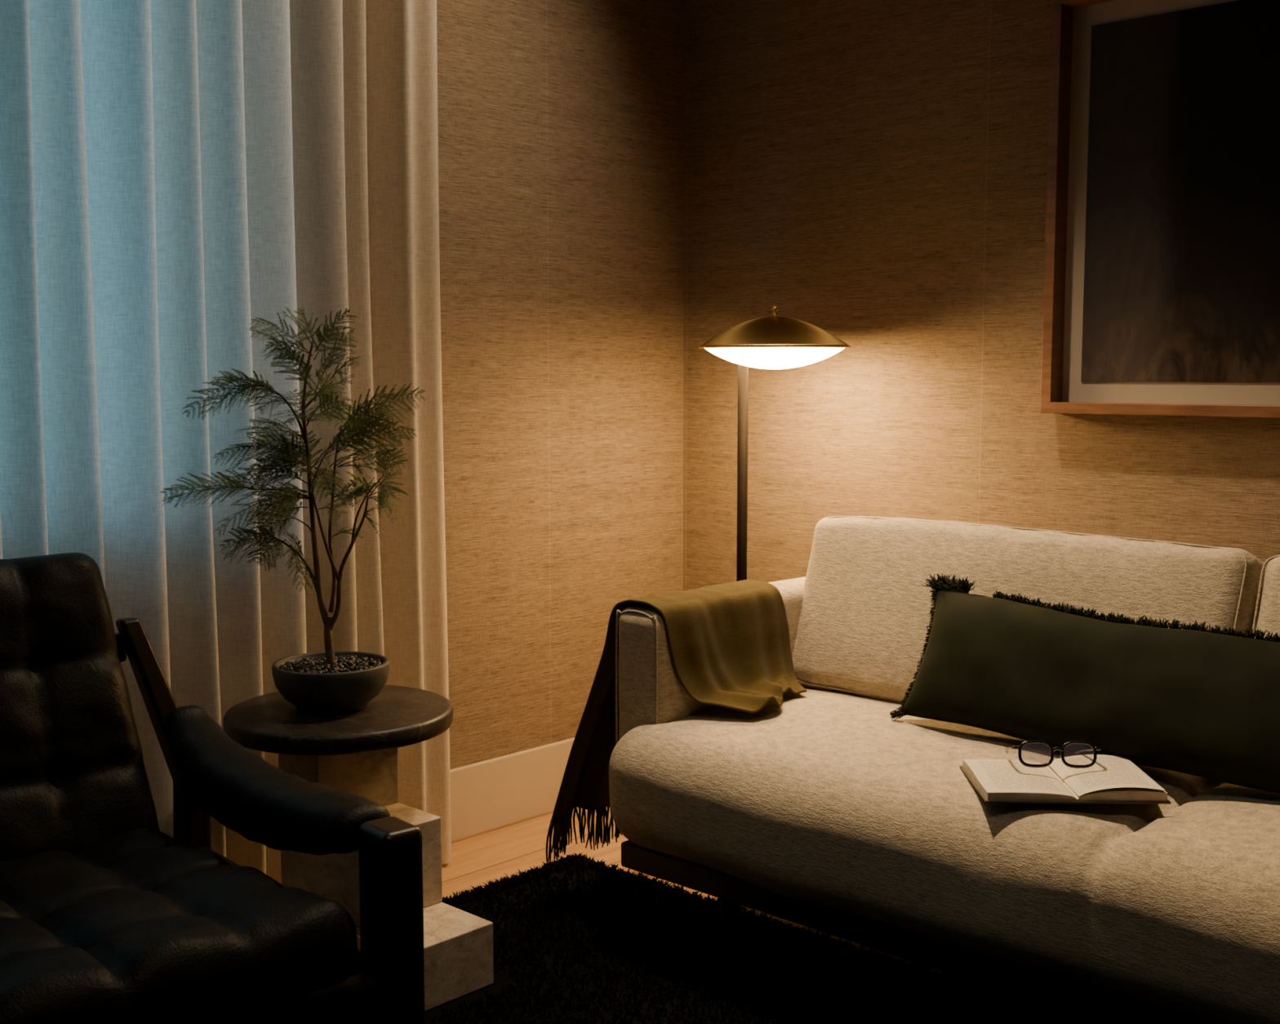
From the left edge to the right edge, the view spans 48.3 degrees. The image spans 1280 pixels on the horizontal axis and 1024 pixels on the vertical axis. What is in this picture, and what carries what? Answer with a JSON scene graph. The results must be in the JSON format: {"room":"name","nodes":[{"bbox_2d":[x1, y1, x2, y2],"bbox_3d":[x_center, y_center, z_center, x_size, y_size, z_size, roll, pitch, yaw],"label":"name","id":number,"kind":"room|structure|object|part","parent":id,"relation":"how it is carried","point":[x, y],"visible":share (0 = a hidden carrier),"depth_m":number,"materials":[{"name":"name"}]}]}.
{"room":"living room","nodes":[
{"label":"living room","id":0,"kind":"room"},
{"bbox_2d":[436,0,684,769],"bbox_3d":[-1.578,-0.449,2.224,0.150,2.700,4.800,5,8,43],"label":"wall","id":1,"kind":"structure","parent":0,"point":[561,122],"depth_m":3.58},
{"bbox_2d":[449,737,574,842],"bbox_3d":[-1.517,0.814,2.290,0.016,0.173,4.800,5,8,43],"label":"baseboard","id":2,"kind":"structure","parent":1,"relation":"attached to","point":[492,793],"depth_m":3.54,"materials":[{"name":"beige paint"}]},
{"bbox_2d":[441,806,1100,1023],"bbox_3d":[0.135,1.101,0.759,4.850,0.100,5.000,5,8,43],"label":"floor","id":3,"kind":"structure","parent":0,"point":[477,859],"depth_m":3.32,"materials":[{"name":"brown wood"}]},
{"bbox_2d":[425,852,1102,1023],"bbox_3d":[-0.037,1.010,1.038,3.294,0.026,3.182,5,8,43],"label":"shag rug","id":4,"kind":"object","parent":3,"relation":"on","point":[577,939],"visible":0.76,"depth_m":2.67,"materials":[{"name":"black carpet"}]},
{"bbox_2d":[0,552,425,1023],"bbox_3d":[-0.867,0.516,1.967,0.887,0.818,0.846,-5,7,-41],"label":"leather armchair","id":5,"kind":"object","parent":4,"relation":"on","point":[107,916],"visible":1,"depth_m":2.00,"materials":[{"name":"black leather"}]},
{"bbox_3d":[-1.125,0.252,2.241,0.640,0.050,0.025,-5,7,-41],"label":"rail","id":6,"kind":"part","parent":5,"relation":"part of","materials":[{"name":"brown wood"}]},
{"bbox_3d":[-0.807,0.527,2.461,0.165,0.699,0.077,2,6,18],"label":"post","id":7,"kind":"part","parent":5,"relation":"part of","materials":[{"name":"brown wood"}]},
{"bbox_3d":[-0.564,0.621,2.217,0.036,0.060,0.660,-5,7,-41],"label":"rail","id":8,"kind":"part","parent":5,"relation":"part of","materials":[{"name":"leather"}]},
{"bbox_3d":[-0.339,0.673,1.959,0.064,0.505,0.080,-5,7,-41],"label":"leg","id":9,"kind":"part","parent":5,"relation":"part of","materials":[{"name":"brown wood"}]},
{"bbox_2d":[222,684,493,1011],"bbox_3d":[-0.531,0.612,2.677,0.511,0.486,0.422,5,8,43],"label":"side table","id":10,"kind":"object","parent":4,"relation":"on","point":[356,753],"visible":0.64,"depth_m":2.60,"materials":[{"name":"stone"}]},
{"bbox_2d":[160,305,426,715],"bbox_3d":[-0.631,-0.005,2.637,0.476,0.748,0.224,-1,6,-6],"label":"tree","id":11,"kind":"object","parent":10,"relation":"on","point":[330,682],"visible":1,"depth_m":2.61,"materials":[{"name":"green plant"}]},
{"bbox_2d":[271,650,389,715],"bbox_3d":[-0.578,0.324,2.676,0.215,0.087,0.215,5,8,43],"label":"bowl","id":12,"kind":"object","parent":10,"relation":"on","point":[339,682],"depth_m":2.61,"materials":[{"name":"grey ceramic"}]},
{"bbox_2d":[698,306,851,581],"bbox_3d":[0.295,0.151,3.409,0.404,1.273,0.353,5,8,43],"label":"floor lamp","id":13,"kind":"object","parent":3,"relation":"on","point":[774,341],"visible":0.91,"depth_m":3.26,"materials":[{"name":"brown metal"}]},
{"bbox_2d":[704,346,844,368],"bbox_3d":[0.314,-0.362,3.342,0.328,0.056,0.328,5,8,43],"label":"diffuser","id":14,"kind":"object","parent":13,"relation":"attached to","point":[763,357],"depth_m":3.24,"materials":[{"name":"white"}]},
{"bbox_3d":[0.314,-0.420,3.336,0.356,0.076,0.356,5,8,43],"label":"lamp shade","id":15,"kind":"part","parent":13,"relation":"part of","materials":[{"name":"gold metal"}]},
{"bbox_2d":[608,515,1279,1023],"bbox_3d":[0.971,0.478,2.417,2.087,0.817,0.962,5,8,43],"label":"sofa","id":16,"kind":"object","parent":3,"relation":"on","point":[822,810],"visible":0.87,"depth_m":2.45,"materials":[{"name":"fabric"}]},
{"bbox_2d":[545,579,806,866],"bbox_3d":[0.095,0.448,2.968,0.507,0.587,0.386,4,7,36],"label":"throw blanket","id":17,"kind":"object","parent":16,"relation":"on","point":[729,643],"visible":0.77,"depth_m":2.91,"materials":[{"name":"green fabric"}]},
{"bbox_3d":[0.281,0.384,3.107,0.129,0.452,0.856,5,8,43],"label":"arm","id":18,"kind":"part","parent":16,"relation":"part of","materials":[{"name":"fabric"}]},
{"bbox_3d":[0.174,0.752,2.756,0.048,0.194,0.048,5,8,43],"label":"leg","id":19,"kind":"part","parent":16,"relation":"part of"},
{"bbox_3d":[0.978,0.755,2.442,2.000,0.140,0.845,5,8,43],"label":"plinth rail","id":20,"kind":"part","parent":16,"relation":"part of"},
{"bbox_2d":[608,686,1279,1023],"bbox_3d":[0.909,0.567,2.350,2.062,0.273,0.767,5,8,43],"label":"seat cushion","id":21,"kind":"object","parent":16,"relation":"on","point":[823,804],"depth_m":2.28,"materials":[{"name":"fabric"}]},
{"bbox_2d":[791,515,1266,702],"bbox_3d":[0.731,0.229,2.834,0.944,0.403,0.287,5,8,43],"label":"cushion","id":22,"kind":"object","parent":16,"relation":"on","point":[860,611],"depth_m":2.85,"materials":[{"name":"fabric"}]},
{"bbox_2d":[960,754,1170,804],"bbox_3d":[0.678,0.428,2.301,0.284,0.025,0.198,0,6,1],"label":"open book","id":23,"kind":"object","parent":16,"relation":"on","point":[1112,779],"visible":0.96,"depth_m":2.26,"materials":[{"name":"white paper"}]},
{"bbox_2d":[1004,739,1101,768],"bbox_3d":[0.676,0.390,2.358,0.144,0.053,0.124,0,6,3],"label":"eyeglasses","id":24,"kind":"object","parent":23,"relation":"on","point":[1019,748],"visible":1,"depth_m":2.30,"materials":[{"name":"black plastic"}]},
{"bbox_2d":[888,573,1279,793],"bbox_3d":[0.852,0.294,2.438,0.933,0.290,0.176,5,8,43],"label":"lumbar pillow","id":25,"kind":"object","parent":16,"relation":"on","point":[1192,700],"visible":0.99,"depth_m":2.43,"materials":[{"name":"fabric"}]},
{"bbox_2d":[1254,556,1279,637],"bbox_3d":[1.424,0.294,2.189,0.946,0.406,0.288,5,8,43],"label":"cushion","id":26,"kind":"object","parent":16,"relation":"on","point":[1267,577],"depth_m":2.45,"materials":[{"name":"fabric"}]},
{"bbox_2d":[682,0,1279,591],"bbox_3d":[1.776,-0.470,2.434,4.750,2.700,0.100,5,8,43],"label":"wall","id":27,"kind":"structure","parent":0,"point":[872,174],"depth_m":3.44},
{"bbox_2d":[1040,0,1279,417],"bbox_3d":[1.236,-0.635,2.813,0.915,0.895,0.064,5,8,43],"label":"framed artwork","id":28,"kind":"object","parent":27,"relation":"attached to","point":[1162,292],"visible":1,"depth_m":2.98,"materials":[{"name":"brown wood"}]},
{"bbox_3d":[0.135,-1.685,0.486,4.850,0.100,5.000,5,8,43],"label":"ceiling","id":29,"kind":"structure","parent":0,"visible":0},
{"bbox_2d":[0,0,451,884],"bbox_3d":[-1.408,-0.444,2.114,0.139,2.688,2.848,5,8,43],"label":"linen curtain","id":30,"kind":"object","parent":29,"relation":"hanging from","point":[175,175],"visible":0.7,"depth_m":2.72,"materials":[{"name":"fabric"}]}
]}

